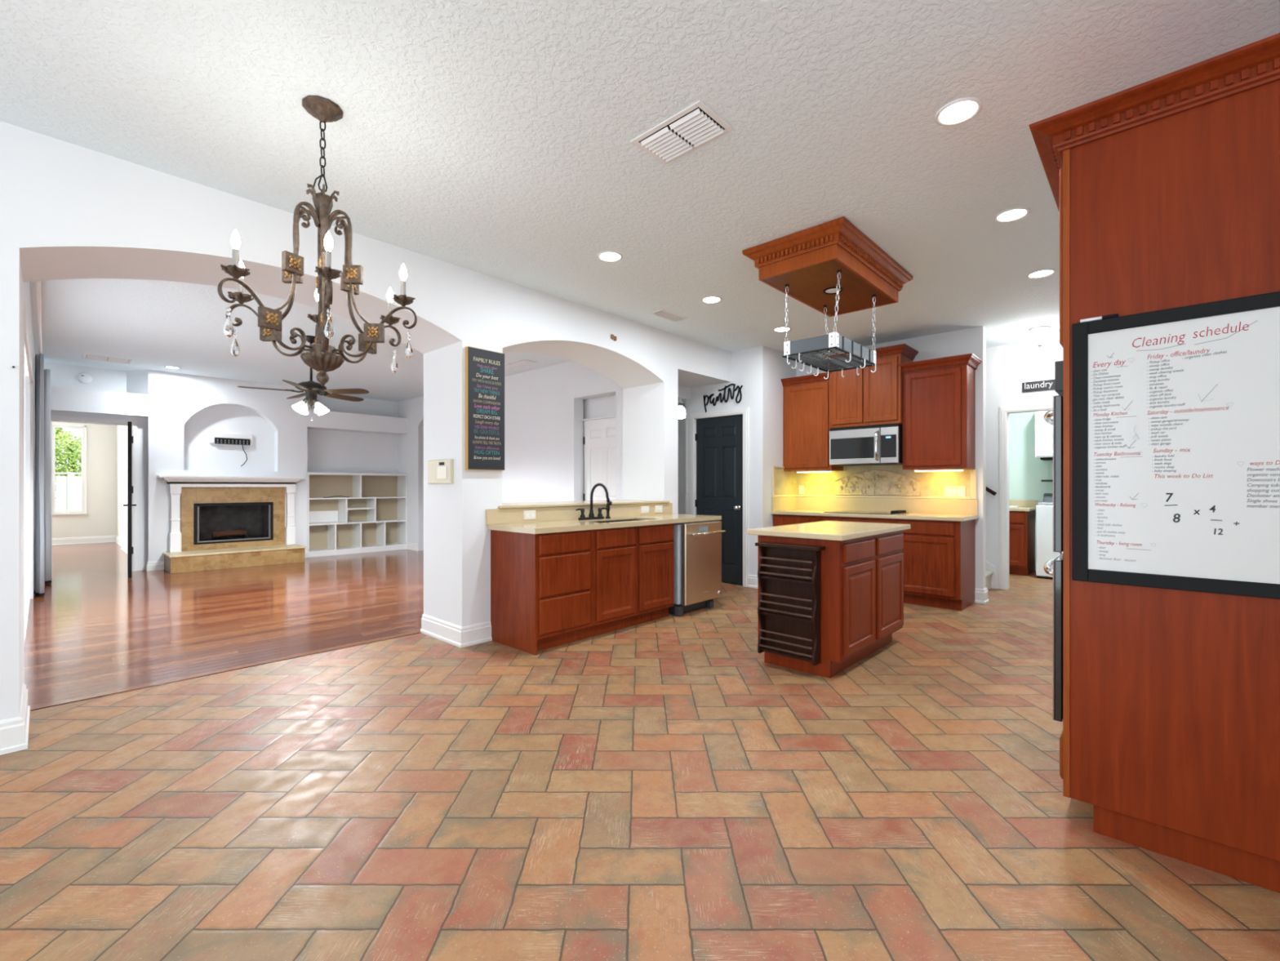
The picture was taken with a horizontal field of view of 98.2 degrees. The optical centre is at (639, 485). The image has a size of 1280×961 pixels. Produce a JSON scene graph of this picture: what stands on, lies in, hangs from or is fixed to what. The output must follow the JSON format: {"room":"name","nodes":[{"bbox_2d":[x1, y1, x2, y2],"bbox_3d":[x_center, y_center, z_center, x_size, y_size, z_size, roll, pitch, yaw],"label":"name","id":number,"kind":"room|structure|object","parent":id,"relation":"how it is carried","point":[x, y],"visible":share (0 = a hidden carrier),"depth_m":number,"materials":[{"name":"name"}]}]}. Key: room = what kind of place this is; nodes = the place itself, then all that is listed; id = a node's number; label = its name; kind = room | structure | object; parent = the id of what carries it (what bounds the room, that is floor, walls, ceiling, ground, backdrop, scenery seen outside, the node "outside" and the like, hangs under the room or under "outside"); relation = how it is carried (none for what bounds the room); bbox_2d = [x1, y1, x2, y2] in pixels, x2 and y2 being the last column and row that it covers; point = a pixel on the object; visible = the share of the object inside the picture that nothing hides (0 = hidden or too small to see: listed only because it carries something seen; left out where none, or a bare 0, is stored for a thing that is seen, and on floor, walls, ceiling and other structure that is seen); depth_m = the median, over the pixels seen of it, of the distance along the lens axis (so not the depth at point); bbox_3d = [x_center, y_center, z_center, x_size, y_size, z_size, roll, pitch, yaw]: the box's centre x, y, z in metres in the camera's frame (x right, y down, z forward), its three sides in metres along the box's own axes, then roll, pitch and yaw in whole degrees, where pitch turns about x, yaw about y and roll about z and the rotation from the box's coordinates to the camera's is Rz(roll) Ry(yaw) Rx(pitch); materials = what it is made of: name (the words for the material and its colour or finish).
{"room":"kitchen","nodes":[
{"label":"kitchen","id":0,"kind":"room"},
{"bbox_2d":[22,281,35,683],"bbox_3d":[-5.522,-0.220,4.944,5.980,2.840,0.120,0,0,43],"label":"wall","id":1,"kind":"structure","parent":0,"point":[28,331],"depth_m":5.06,"materials":[{"name":"white paint"}]},
{"bbox_2d":[24,340,30,644],"bbox_3d":[-5.082,0.050,4.535,3.820,2.300,0.080,0,0,43],"label":"window","id":2,"kind":"structure","parent":1,"relation":"in","point":[27,379],"depth_m":5.81,"materials":[{"name":"white glass"}]},
{"bbox_2d":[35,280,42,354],"bbox_3d":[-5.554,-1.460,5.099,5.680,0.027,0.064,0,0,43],"label":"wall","id":3,"kind":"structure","parent":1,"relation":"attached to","point":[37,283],"depth_m":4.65,"materials":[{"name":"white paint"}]},
{"bbox_2d":[34,353,44,595],"bbox_3d":[-6.652,-0.120,6.136,0.600,2.600,0.080,0,0,43],"label":"curtain","id":4,"kind":"object","parent":3,"relation":"hanging from","point":[39,538],"visible":1,"depth_m":5.97,"materials":[{"name":"grey fabric"}]},
{"bbox_2d":[44,368,51,583],"bbox_3d":[-7.398,-0.120,6.880,0.505,2.600,0.127,0,0,43],"label":"curtain","id":5,"kind":"object","parent":3,"relation":"hanging from","point":[47,525],"visible":0.59,"depth_m":6.74,"materials":[{"name":"grey fabric"}]},
{"bbox_2d":[52,421,127,544],"bbox_3d":[-10.411,-0.220,8.753,5.670,2.840,3.640,0,0,43],"label":"wall","id":6,"kind":"structure","parent":0,"point":[106,514],"depth_m":11.61,"materials":[{"name":"white paint"}]},
{"bbox_2d":[53,425,84,511],"bbox_3d":[-11.729,-0.345,11.367,0.060,1.750,0.445,0,0,43],"label":"window","id":7,"kind":"structure","parent":6,"relation":"in","point":[68,441],"depth_m":11.36,"materials":[{"name":"clear glass"}]},
{"bbox_2d":[52,422,86,515],"bbox_3d":[-11.687,-0.345,11.325,0.060,1.850,0.530,0,0,43],"label":"trim","id":8,"kind":"structure","parent":6,"relation":"attached to","point":[53,424],"depth_m":11.50,"materials":[{"name":"white paint"}]},
{"bbox_2d":[52,535,127,553],"bbox_3d":[-10.452,1.127,8.805,5.300,0.147,3.460,0,0,43],"label":"baseboard","id":9,"kind":"structure","parent":6,"relation":"attached to","point":[102,539],"depth_m":11.44,"materials":[{"name":"white paint"}]},
{"bbox_2d":[44,361,407,570],"bbox_3d":[-6.303,-0.220,8.934,0.600,2.840,4.900,0,0,43],"label":"wall","id":10,"kind":"structure","parent":0,"point":[175,414],"depth_m":8.49,"materials":[{"name":"white paint"}]},
{"bbox_2d":[77,372,93,383],"bbox_3d":[-7.598,-1.480,7.585,0.041,0.150,0.150,0,0,43],"label":"smoke detector","id":11,"kind":"object","parent":10,"relation":"attached to","point":[83,377],"visible":1,"depth_m":7.57,"materials":[{"name":"white plastic"}]},
{"bbox_2d":[50,415,137,577],"bbox_3d":[-7.389,0.140,7.484,0.024,2.120,0.882,0,0,43],"label":"trim","id":12,"kind":"structure","parent":10,"relation":"attached to","point":[52,417],"depth_m":7.77,"materials":[{"name":"white paint"}]},
{"bbox_2d":[123,421,136,577],"bbox_3d":[-6.888,0.170,7.479,0.130,2.020,0.732,0,0,-42],"label":"door","id":13,"kind":"structure","parent":10,"relation":"in","point":[130,437],"depth_m":7.21,"materials":[{"name":"black wood"}]},
{"bbox_2d":[208,432,253,466],"bbox_3d":[-6.383,-0.563,8.660,0.055,0.514,0.550,0,0,43],"label":"mount","id":14,"kind":"object","parent":10,"relation":"attached to","point":[214,437],"visible":1,"depth_m":8.65,"materials":[{"name":"white paint"}]},
{"bbox_2d":[180,487,284,551],"bbox_3d":[-6.236,0.481,8.543,0.029,0.933,1.316,0,0,43],"label":"tile surround","id":15,"kind":"object","parent":10,"relation":"attached to","point":[189,496],"visible":0.87,"depth_m":8.46,"materials":[{"name":"beige tile"}]},
{"bbox_2d":[193,502,273,544],"bbox_3d":[-6.416,0.557,8.698,0.547,0.605,1.000,0,0,43],"label":"firebox","id":16,"kind":"object","parent":10,"relation":"in","point":[213,522],"visible":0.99,"depth_m":8.50,"materials":[{"name":"metal"}]},
{"bbox_2d":[146,542,417,571],"bbox_3d":[-5.564,1.134,9.054,0.420,0.132,3.731,0,0,44],"label":"baseboard","id":17,"kind":"structure","parent":10,"relation":"attached to","point":[157,565],"depth_m":7.90,"materials":[{"name":"white paint"}]},
{"bbox_2d":[0,120,730,719],"bbox_3d":[-2.015,-0.220,3.868,0.620,2.840,8.520,0,0,43],"label":"wall","id":18,"kind":"structure","parent":0,"point":[68,211],"depth_m":3.65,"materials":[{"name":"white paint"}]},
{"bbox_2d":[0,683,30,755],"bbox_3d":[-3.937,1.127,1.782,0.646,0.147,2.648,0,0,43],"label":"baseboard","id":19,"kind":"structure","parent":18,"relation":"attached to","point":[14,731],"depth_m":2.52,"materials":[{"name":"white paint"}]},
{"bbox_2d":[427,458,453,484],"bbox_3d":[-1.572,-0.113,4.349,0.375,0.190,0.031,0,0,43],"label":"panel","id":20,"kind":"object","parent":18,"relation":"attached to","point":[439,471],"visible":1,"depth_m":4.31,"materials":[{"name":"beige plastic"}]},
{"bbox_2d":[420,613,492,647],"bbox_3d":[-1.467,1.127,4.439,0.646,0.147,0.296,0,0,43],"label":"baseboard","id":21,"kind":"structure","parent":18,"relation":"attached to","point":[459,636],"depth_m":4.25,"materials":[{"name":"white paint"}]},
{"bbox_2d":[465,346,504,470],"bbox_3d":[-1.189,-0.585,4.267,0.042,0.922,0.322,0,0,43],"label":"wall sign","id":22,"kind":"object","parent":18,"relation":"attached to","point":[484,368],"visible":1,"depth_m":4.23,"materials":[{"name":"black wood"}]},
{"bbox_2d":[485,502,672,524],"bbox_3d":[-0.425,0.238,5.106,0.024,0.120,2.240,0,0,43],"label":"backsplash","id":23,"kind":"structure","parent":18,"relation":"attached to","point":[512,515],"depth_m":4.82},
{"bbox_2d":[497,499,670,508],"bbox_3d":[-0.649,0.172,5.342,0.715,0.036,2.070,0,0,43],"label":"bar ledge","id":24,"kind":"object","parent":18,"relation":"on","point":[571,503],"visible":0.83,"depth_m":5.13,"materials":[{"name":"beige stone"}]},
{"bbox_2d":[398,360,622,551],"bbox_3d":[-1.930,-0.220,9.100,6.380,2.840,1.300,0,0,43],"label":"wall","id":25,"kind":"structure","parent":0,"point":[545,408],"depth_m":7.70,"materials":[{"name":"white paint"}]},
{"bbox_2d":[582,417,615,500],"bbox_3d":[-0.451,0.165,7.072,0.772,2.050,0.047,0,0,43],"label":"door","id":26,"kind":"structure","parent":25,"relation":"in","point":[599,435],"depth_m":7.12,"materials":[{"name":"white paint"}]},
{"bbox_2d":[0,542,1279,960],"bbox_3d":[-3.216,1.228,7.702,17.600,0.064,12.500,0,0,43],"label":"floor","id":27,"kind":"structure","parent":0,"point":[662,788],"depth_m":2.15,"materials":[{"name":"tile"}]},
{"bbox_2d":[163,543,306,573],"bbox_3d":[-6.044,1.072,8.331,0.599,0.248,1.660,0,0,43],"label":"hearth","id":28,"kind":"object","parent":27,"relation":"on","point":[191,561],"visible":0.98,"depth_m":8.09,"materials":[{"name":"beige stone"}]},
{"bbox_2d":[156,475,305,552],"bbox_3d":[-6.177,0.398,8.475,0.209,1.100,1.820,0,0,43],"label":"mantel","id":29,"kind":"object","parent":28,"relation":"on","point":[175,482],"visible":1,"depth_m":8.34,"materials":[{"name":"white paint"}]},
{"bbox_2d":[156,475,305,479],"bbox_3d":[-6.177,-0.135,8.475,0.209,0.034,1.820,0,0,43],"label":"shelf","id":30,"kind":"object","parent":29,"relation":"attached to","point":[164,477],"depth_m":8.27,"materials":[{"name":"white paint"}]},
{"bbox_2d":[306,471,407,557],"bbox_3d":[-5.140,0.484,10.037,0.398,1.432,1.690,0,0,43],"label":"shelves","id":31,"kind":"object","parent":27,"relation":"on","point":[376,504],"visible":0.88,"depth_m":10.09,"materials":[{"name":"beige wood"}]},
{"bbox_2d":[490,529,591,654],"bbox_3d":[-0.765,0.769,4.314,0.594,0.862,0.535,0,0,43],"label":"base cabinet","id":32,"kind":"object","parent":27,"relation":"on","point":[540,584],"visible":0.91,"depth_m":4.10,"materials":[{"name":"brown wood"}]},
{"bbox_2d":[585,523,674,638],"bbox_3d":[-0.236,0.769,4.879,0.589,0.862,1.015,0,0,43],"label":"base cabinet","id":33,"kind":"object","parent":27,"relation":"on","point":[633,567],"visible":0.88,"depth_m":4.64,"materials":[{"name":"brown wood"}]},
{"bbox_2d":[485,502,721,533],"bbox_3d":[-0.189,0.258,4.928,0.612,0.159,2.300,0,0,43],"label":"countertop","id":34,"kind":"structure","parent":33,"relation":"on","point":[559,518],"depth_m":4.69,"materials":[{"name":"beige stone"}]},
{"bbox_2d":[524,510,535,519],"bbox_3d":[-0.906,0.238,4.564,0.009,0.075,0.118,0,0,43],"label":"wall outlet","id":35,"kind":"object","parent":34,"relation":"attached to","point":[528,514],"visible":1,"depth_m":4.56,"materials":[{"name":"beige plastic"}]},
{"bbox_2d":[575,483,612,519],"bbox_3d":[-0.428,0.135,4.965,0.341,0.325,0.188,0,0,-19],"label":"faucet","id":36,"kind":"object","parent":34,"relation":"on","point":[591,516],"visible":1,"depth_m":4.95,"materials":[{"name":"black metal"}]},
{"bbox_2d":[668,520,725,617],"bbox_3d":[0.393,0.772,5.455,0.687,0.855,0.605,0,0,43],"label":"dishwasher","id":37,"kind":"object","parent":27,"relation":"on","point":[697,544],"visible":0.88,"depth_m":5.20,"materials":[{"name":"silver metal"}]},
{"bbox_2d":[773,514,821,526],"bbox_3d":[2.013,0.767,6.647,0.605,0.865,0.614,0,0,43],"label":"base cabinet","id":38,"kind":"object","parent":27,"relation":"on","point":[778,519],"visible":0.21,"depth_m":6.45,"materials":[{"name":"brown wood"}]},
{"bbox_2d":[757,530,903,678],"bbox_3d":[1.423,0.767,4.030,0.595,0.865,1.160,0,0,43],"label":"base cabinet","id":39,"kind":"object","parent":27,"relation":"on","point":[862,579],"visible":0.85,"depth_m":3.62,"materials":[{"name":"brown wood"}]},
{"bbox_2d":[755,541,825,666],"bbox_3d":[0.966,0.747,3.590,0.445,0.737,0.103,0,0,43],"label":"rack","id":40,"kind":"object","parent":39,"relation":"attached to","point":[789,575],"visible":1,"depth_m":3.60,"materials":[{"name":"brown wood"}]},
{"bbox_2d":[760,574,812,584],"bbox_3d":[0.965,0.608,3.600,0.370,0.015,0.057,0,0,43],"label":"shelf","id":41,"kind":"object","parent":40,"relation":"attached to","point":[784,579],"depth_m":3.60,"materials":[{"name":"brown wood"}]},
{"bbox_2d":[760,610,812,622],"bbox_3d":[0.965,0.848,3.600,0.370,0.015,0.057,0,0,43],"label":"shelf","id":42,"kind":"object","parent":40,"relation":"attached to","point":[767,613],"depth_m":3.60,"materials":[{"name":"brown wood"}]},
{"bbox_2d":[760,646,812,662],"bbox_3d":[0.965,1.093,3.600,0.370,0.015,0.057,0,0,43],"label":"shelf","id":43,"kind":"object","parent":40,"relation":"attached to","point":[762,648],"depth_m":3.59,"materials":[{"name":"brown wood"}]},
{"bbox_2d":[746,520,910,541],"bbox_3d":[1.420,0.316,4.064,0.675,0.037,1.285,0,0,43],"label":"countertop","id":44,"kind":"structure","parent":39,"relation":"on","point":[841,531],"depth_m":3.79,"materials":[{"name":"beige stone"}]},
{"bbox_2d":[821,515,895,523],"bbox_3d":[2.527,0.767,6.168,0.800,0.865,0.614,0,0,43],"label":"base cabinet","id":45,"kind":"object","parent":27,"relation":"on","point":[823,517],"visible":0.1,"depth_m":5.93,"materials":[{"name":"brown wood"}]},
{"bbox_2d":[895,518,975,610],"bbox_3d":[3.036,0.767,5.695,0.590,0.865,0.614,0,0,43],"label":"base cabinet","id":46,"kind":"object","parent":27,"relation":"on","point":[940,556],"visible":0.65,"depth_m":5.46,"materials":[{"name":"brown wood"}]},
{"bbox_2d":[771,497,978,521],"bbox_3d":[2.527,0.236,6.156,2.032,0.196,0.638,0,0,43],"label":"countertop","id":47,"kind":"structure","parent":46,"relation":"on","point":[940,509],"depth_m":6.20,"materials":[{"name":"beige stone"}]},
{"bbox_2d":[825,510,906,514],"bbox_3d":[2.519,0.281,6.186,0.755,0.030,0.490,0,0,43],"label":"cooktop","id":48,"kind":"object","parent":47,"relation":"in","point":[893,512],"visible":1,"depth_m":6.12,"materials":[{"name":"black glass"}]},
{"bbox_2d":[1008,510,1035,575],"bbox_3d":[5.109,0.767,7.833,0.695,0.865,0.669,0,0,43],"label":"laundry cabinet","id":49,"kind":"object","parent":27,"relation":"on","point":[1021,523],"visible":0.38,"depth_m":7.45,"materials":[{"name":"brown wood"}]},
{"bbox_2d":[1008,499,1037,511],"bbox_3d":[5.122,0.267,7.828,0.730,0.134,0.700,0,0,43],"label":"countertop","id":50,"kind":"structure","parent":49,"relation":"on","point":[1024,504],"depth_m":7.88,"materials":[{"name":"beige stone"}]},
{"bbox_2d":[1035,493,1060,579],"bbox_3d":[5.645,0.650,7.245,0.680,1.100,0.700,0,0,43],"label":"washing machine","id":51,"kind":"object","parent":27,"relation":"on","point":[1044,510],"visible":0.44,"depth_m":7.17,"materials":[{"name":"white metal"}]},
{"bbox_2d":[1028,32,1279,893],"bbox_3d":[2.106,-0.037,1.924,1.117,2.475,0.954,0,0,43],"label":"tall cabinet","id":52,"kind":"object","parent":27,"relation":"on","point":[1165,188],"visible":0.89,"depth_m":1.77,"materials":[{"name":"brown wood"}]},
{"bbox_2d":[1043,360,1062,721],"bbox_3d":[1.969,0.205,2.108,0.687,1.320,0.754,0,0,43],"label":"double oven","id":53,"kind":"object","parent":52,"relation":"in","point":[1056,412],"visible":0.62,"depth_m":2.02,"materials":[{"name":"black metal"}]},
{"bbox_2d":[1071,291,1279,599],"bbox_3d":[1.874,-0.118,1.598,0.992,0.893,0.016,0,0,43],"label":"whiteboard","id":54,"kind":"object","parent":52,"relation":"attached to","point":[1175,411],"visible":1,"depth_m":1.75,"materials":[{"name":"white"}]},
{"bbox_2d":[1080,313,1118,322],"bbox_3d":[1.562,-0.571,1.886,0.100,0.011,0.012,0,0,43],"label":"marker","id":55,"kind":"object","parent":54,"relation":"on","point":[1110,316],"visible":1,"depth_m":1.88,"materials":[{"name":"white plastic"}]},
{"bbox_2d":[0,0,1279,405],"bbox_3d":[-3.253,-1.700,7.736,17.700,0.120,12.500,0,0,43],"label":"ceiling","id":56,"kind":"structure","parent":0,"point":[492,138],"depth_m":2.59,"materials":[{"name":"white paint"}]},
{"bbox_2d":[82,353,132,364],"bbox_3d":[-6.861,-1.631,7.138,0.330,0.017,0.450,0,0,43],"label":"ceiling vent","id":57,"kind":"object","parent":56,"relation":"in","point":[91,357],"visible":1,"depth_m":7.11,"materials":[{"name":"white metal"}]},
{"bbox_2d":[237,335,368,421],"bbox_3d":[-3.659,-1.175,6.126,1.217,0.930,1.256,0,0,43],"label":"ceiling fan","id":58,"kind":"object","parent":56,"relation":"hanging from","point":[312,388],"visible":0.99,"depth_m":6.05,"materials":[{"name":"black metal"}]},
{"bbox_2d":[217,95,417,386],"bbox_3d":[-1.375,-1.036,2.401,0.774,1.207,0.768,0,0,43],"label":"chandelier","id":59,"kind":"object","parent":56,"relation":"hanging from","point":[322,357],"visible":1,"depth_m":2.38,"materials":[{"name":"brown metal"}]},
{"bbox_2d":[220,248,250,279],"bbox_3d":[-1.530,-0.841,2.096,0.098,0.111,0.098,0,0,43],"label":"candle holder","id":60,"kind":"object","parent":59,"relation":"on","point":[234,270],"depth_m":2.09,"materials":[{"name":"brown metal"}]},
{"bbox_2d":[227,277,253,303],"bbox_3d":[-1.716,-0.841,2.383,0.098,0.111,0.098,0,0,43],"label":"candle holder","id":61,"kind":"object","parent":59,"relation":"on","point":[242,298],"depth_m":2.37,"materials":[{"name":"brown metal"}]},
{"bbox_2d":[307,301,318,324],"bbox_3d":[-1.561,-0.841,2.688,0.098,0.111,0.098,0,0,43],"label":"candle holder","id":62,"kind":"object","parent":59,"relation":"on","point":[314,317],"depth_m":2.67,"materials":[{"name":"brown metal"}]},
{"bbox_2d":[315,250,342,279],"bbox_3d":[-1.189,-0.841,2.114,0.098,0.111,0.098,0,0,43],"label":"candle holder","id":63,"kind":"object","parent":59,"relation":"on","point":[327,273],"depth_m":2.10,"materials":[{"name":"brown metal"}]},
{"bbox_2d":[379,302,400,325],"bbox_3d":[-1.220,-0.841,2.706,0.098,0.111,0.098,0,0,43],"label":"candle holder","id":64,"kind":"object","parent":59,"relation":"on","point":[392,320],"depth_m":2.70,"materials":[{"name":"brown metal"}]},
{"bbox_2d":[391,280,415,306],"bbox_3d":[-1.034,-0.841,2.419,0.098,0.111,0.098,0,0,43],"label":"candle holder","id":65,"kind":"object","parent":59,"relation":"on","point":[402,300],"depth_m":2.41,"materials":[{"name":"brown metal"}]},
{"bbox_2d":[504,359,536,369],"bbox_3d":[-1.708,-1.631,7.488,0.800,0.017,0.200,0,0,43],"label":"ceiling vent","id":66,"kind":"structure","parent":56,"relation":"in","point":[524,362],"depth_m":7.38,"materials":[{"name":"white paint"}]},
{"bbox_2d":[597,250,622,262],"bbox_3d":[-0.214,-1.636,3.955,0.182,0.008,0.182,0,0,43],"label":"recessed light","id":67,"kind":"object","parent":56,"relation":"in","point":[608,255],"visible":1,"depth_m":3.95,"materials":[{"name":"white ceramic"}]},
{"bbox_2d":[649,309,687,321],"bbox_3d":[0.279,-1.631,5.326,0.165,0.017,0.380,0,0,43],"label":"ceiling vent","id":68,"kind":"object","parent":56,"relation":"in","point":[664,313],"visible":1,"depth_m":5.29,"materials":[{"name":"white metal"}]},
{"bbox_2d":[630,100,733,164],"bbox_3d":[0.192,-1.631,2.587,0.413,0.017,0.260,0,0,43],"label":"ceiling vent","id":69,"kind":"object","parent":56,"relation":"in","point":[695,126],"visible":1,"depth_m":2.56,"materials":[{"name":"white metal"}]},
{"bbox_2d":[678,398,685,418],"bbox_3d":[0.613,-1.330,8.442,0.170,0.620,0.170,0,0,43],"label":"hall light","id":70,"kind":"object","parent":56,"relation":"hanging from","point":[682,412],"visible":0.59,"depth_m":8.38,"materials":[{"name":"white glass"}]},
{"bbox_2d":[701,296,722,303],"bbox_3d":[0.630,-1.636,4.871,0.182,0.008,0.182,0,0,43],"label":"recessed light","id":71,"kind":"object","parent":56,"relation":"in","point":[708,300],"visible":1,"depth_m":4.87,"materials":[{"name":"white glass"}]},
{"bbox_2d":[742,216,913,316],"bbox_3d":[1.421,-1.532,4.087,0.719,0.208,1.314,0,0,43],"label":"ceiling mount","id":72,"kind":"object","parent":56,"relation":"in","point":[830,291],"depth_m":3.79,"materials":[{"name":"brown wood"}]},
{"bbox_2d":[782,269,877,372],"bbox_3d":[1.414,-1.177,4.066,0.414,0.519,0.736,0,0,43],"label":"pot rack","id":73,"kind":"object","parent":72,"relation":"hanging from","point":[805,347],"visible":0.99,"depth_m":3.94,"materials":[{"name":"grey metal"}]},
{"bbox_2d":[934,97,982,126],"bbox_3d":[1.394,-1.636,2.427,0.182,0.008,0.182,0,0,43],"label":"recessed light","id":74,"kind":"object","parent":56,"relation":"in","point":[959,111],"visible":1,"depth_m":2.42,"materials":[{"name":"white ceramic"}]},
{"bbox_2d":[994,207,1030,222],"bbox_3d":[2.247,-1.636,3.348,0.182,0.008,0.182,0,0,43],"label":"recessed light","id":75,"kind":"object","parent":56,"relation":"in","point":[1016,213],"visible":1,"depth_m":3.34,"materials":[{"name":"white glass"}]},
{"bbox_2d":[1017,325,1059,348],"bbox_3d":[4.157,-1.536,5.762,0.370,0.208,0.370,0,0,43],"label":"flush ceiling light","id":76,"kind":"object","parent":56,"relation":"attached to","point":[1039,336],"visible":0.99,"depth_m":5.68,"materials":[{"name":"glass"}]},
{"bbox_2d":[1026,268,1055,278],"bbox_3d":[3.094,-1.636,4.273,0.182,0.008,0.182,0,0,43],"label":"recessed light","id":77,"kind":"object","parent":56,"relation":"in","point":[1047,272],"visible":1,"depth_m":4.27,"materials":[{"name":"white glass"}]},
{"bbox_2d":[678,385,690,514],"bbox_3d":[0.042,-0.220,9.311,3.780,2.840,4.306,0,0,43],"label":"wall","id":78,"kind":"structure","parent":0,"point":[684,393],"depth_m":11.34,"materials":[{"name":"white paint"}]},
{"bbox_2d":[685,346,796,575],"bbox_3d":[1.341,-0.220,7.213,1.140,2.840,0.950,0,0,43],"label":"wall","id":79,"kind":"structure","parent":0,"point":[760,370],"depth_m":6.61,"materials":[{"name":"white paint"}]},
{"bbox_2d":[694,414,742,584],"bbox_3d":[0.972,0.165,6.903,0.726,2.050,0.107,0,0,43],"label":"door","id":80,"kind":"structure","parent":79,"relation":"in","point":[719,440],"depth_m":6.86,"materials":[{"name":"grey paint"}]},
{"bbox_2d":[689,407,748,586],"bbox_3d":[0.971,0.130,6.892,0.870,2.140,0.024,0,0,43],"label":"trim","id":81,"kind":"structure","parent":79,"relation":"attached to","point":[744,411],"depth_m":6.64,"materials":[{"name":"white paint"}]},
{"bbox_2d":[702,383,742,412],"bbox_3d":[1.020,-1.089,6.846,0.584,0.320,0.019,0,0,43],"label":"word sign","id":82,"kind":"object","parent":79,"relation":"attached to","point":[738,387],"visible":1,"depth_m":6.82,"materials":[{"name":"black metal"}]},
{"bbox_2d":[747,574,757,588],"bbox_3d":[1.079,1.127,6.913,1.166,0.147,0.206,0,0,43],"label":"baseboard","id":83,"kind":"structure","parent":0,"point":[753,579],"depth_m":6.54,"materials":[{"name":"white paint"}]},
{"bbox_2d":[796,325,986,588],"bbox_3d":[2.799,-0.220,6.424,2.070,2.840,0.120,0,0,43],"label":"wall","id":84,"kind":"structure","parent":0,"point":[969,340],"depth_m":5.73,"materials":[{"name":"white paint"}]},
{"bbox_2d":[780,372,843,471],"bbox_3d":[2.108,-0.748,6.702,0.674,1.126,0.404,0,0,43],"label":"upper cabinet","id":85,"kind":"object","parent":84,"relation":"attached to","point":[806,406],"visible":0.87,"depth_m":6.60,"materials":[{"name":"brown wood"}]},
{"bbox_2d":[822,343,918,428],"bbox_3d":[2.579,-1.073,6.228,0.899,0.815,0.457,0,0,43],"label":"upper cabinet","id":86,"kind":"object","parent":84,"relation":"attached to","point":[866,398],"visible":0.69,"depth_m":6.04,"materials":[{"name":"brown wood"}]},
{"bbox_2d":[829,423,902,466],"bbox_3d":[2.566,-0.450,6.214,0.755,0.420,0.484,0,0,43],"label":"microwave","id":87,"kind":"object","parent":86,"relation":"attached to","point":[879,444],"visible":0.98,"depth_m":6.05,"materials":[{"name":"silver metal"}]},
{"bbox_2d":[772,464,977,499],"bbox_3d":[2.525,-0.052,6.168,2.012,0.376,0.623,0,0,43],"label":"tile backsplash","id":88,"kind":"structure","parent":84,"relation":"attached to","point":[864,481],"depth_m":6.40,"materials":[{"name":"tile"}]},
{"bbox_2d":[944,485,965,496],"bbox_3d":[3.316,0.058,5.834,0.200,0.120,0.011,0,0,43],"label":"switch plate","id":89,"kind":"object","parent":88,"relation":"attached to","point":[949,491],"visible":1,"depth_m":5.83,"materials":[{"name":"beige plastic"}]},
{"bbox_2d":[897,353,982,470],"bbox_3d":[3.102,-0.733,5.775,0.727,1.115,0.407,0,0,43],"label":"upper cabinet","id":90,"kind":"object","parent":84,"relation":"attached to","point":[939,403],"visible":1,"depth_m":5.64,"materials":[{"name":"brown wood"}]},
{"bbox_2d":[913,468,964,471],"bbox_3d":[3.102,-0.164,5.759,0.460,0.022,0.100,0,0,43],"label":"light","id":91,"kind":"object","parent":90,"relation":"attached to","point":[942,469],"visible":0.99,"depth_m":5.71,"materials":[{"name":"white plastic"}]},
{"bbox_2d":[974,586,989,604],"bbox_3d":[3.526,1.127,5.748,0.136,0.147,0.172,0,0,43],"label":"baseboard","id":92,"kind":"structure","parent":84,"relation":"attached to","point":[981,595],"depth_m":5.68,"materials":[{"name":"white paint"}]},
{"bbox_2d":[986,570,993,590],"bbox_3d":[3.732,1.097,6.270,0.296,0.205,0.905,0,0,43],"label":"trim","id":93,"kind":"structure","parent":84,"relation":"attached to","point":[988,573],"depth_m":6.41,"materials":[{"name":"white paint"}]},
{"bbox_2d":[986,338,1062,589],"bbox_3d":[4.008,-0.220,6.733,5.700,2.840,0.120,0,0,43],"label":"wall","id":94,"kind":"structure","parent":0,"point":[1010,366],"depth_m":6.44,"materials":[{"name":"white paint"}]},
{"bbox_2d":[986,560,999,588],"bbox_3d":[3.731,0.655,6.898,1.270,1.090,0.015,0,0,43],"label":"trim","id":95,"kind":"structure","parent":94,"relation":"attached to","point":[994,581],"depth_m":6.50,"materials":[{"name":"white paint"}]},
{"bbox_2d":[999,402,1053,589],"bbox_3d":[4.554,0.138,6.127,0.985,2.125,0.024,0,0,43],"label":"trim","id":96,"kind":"structure","parent":94,"relation":"attached to","point":[1003,411],"depth_m":6.42,"materials":[{"name":"white paint"}]},
{"bbox_2d":[1022,379,1054,392],"bbox_3d":[4.542,-1.123,6.140,0.510,0.110,0.016,0,0,43],"label":"wall sign","id":97,"kind":"object","parent":94,"relation":"attached to","point":[1047,384],"visible":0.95,"depth_m":6.20,"materials":[{"name":"grey"}]},
{"bbox_2d":[1008,411,1053,570],"bbox_3d":[5.346,-0.220,6.923,2.600,2.840,1.980,0,0,43],"label":"wall","id":98,"kind":"structure","parent":0,"point":[1026,471],"depth_m":7.94,"materials":[{"name":"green paint"}]},
{"bbox_2d":[1035,410,1053,460],"bbox_3d":[5.808,-0.752,7.337,0.885,0.795,0.494,0,0,43],"label":"wall cabinet","id":99,"kind":"object","parent":98,"relation":"attached to","point":[1043,430],"visible":0.15,"depth_m":7.41,"materials":[{"name":"white wood"}]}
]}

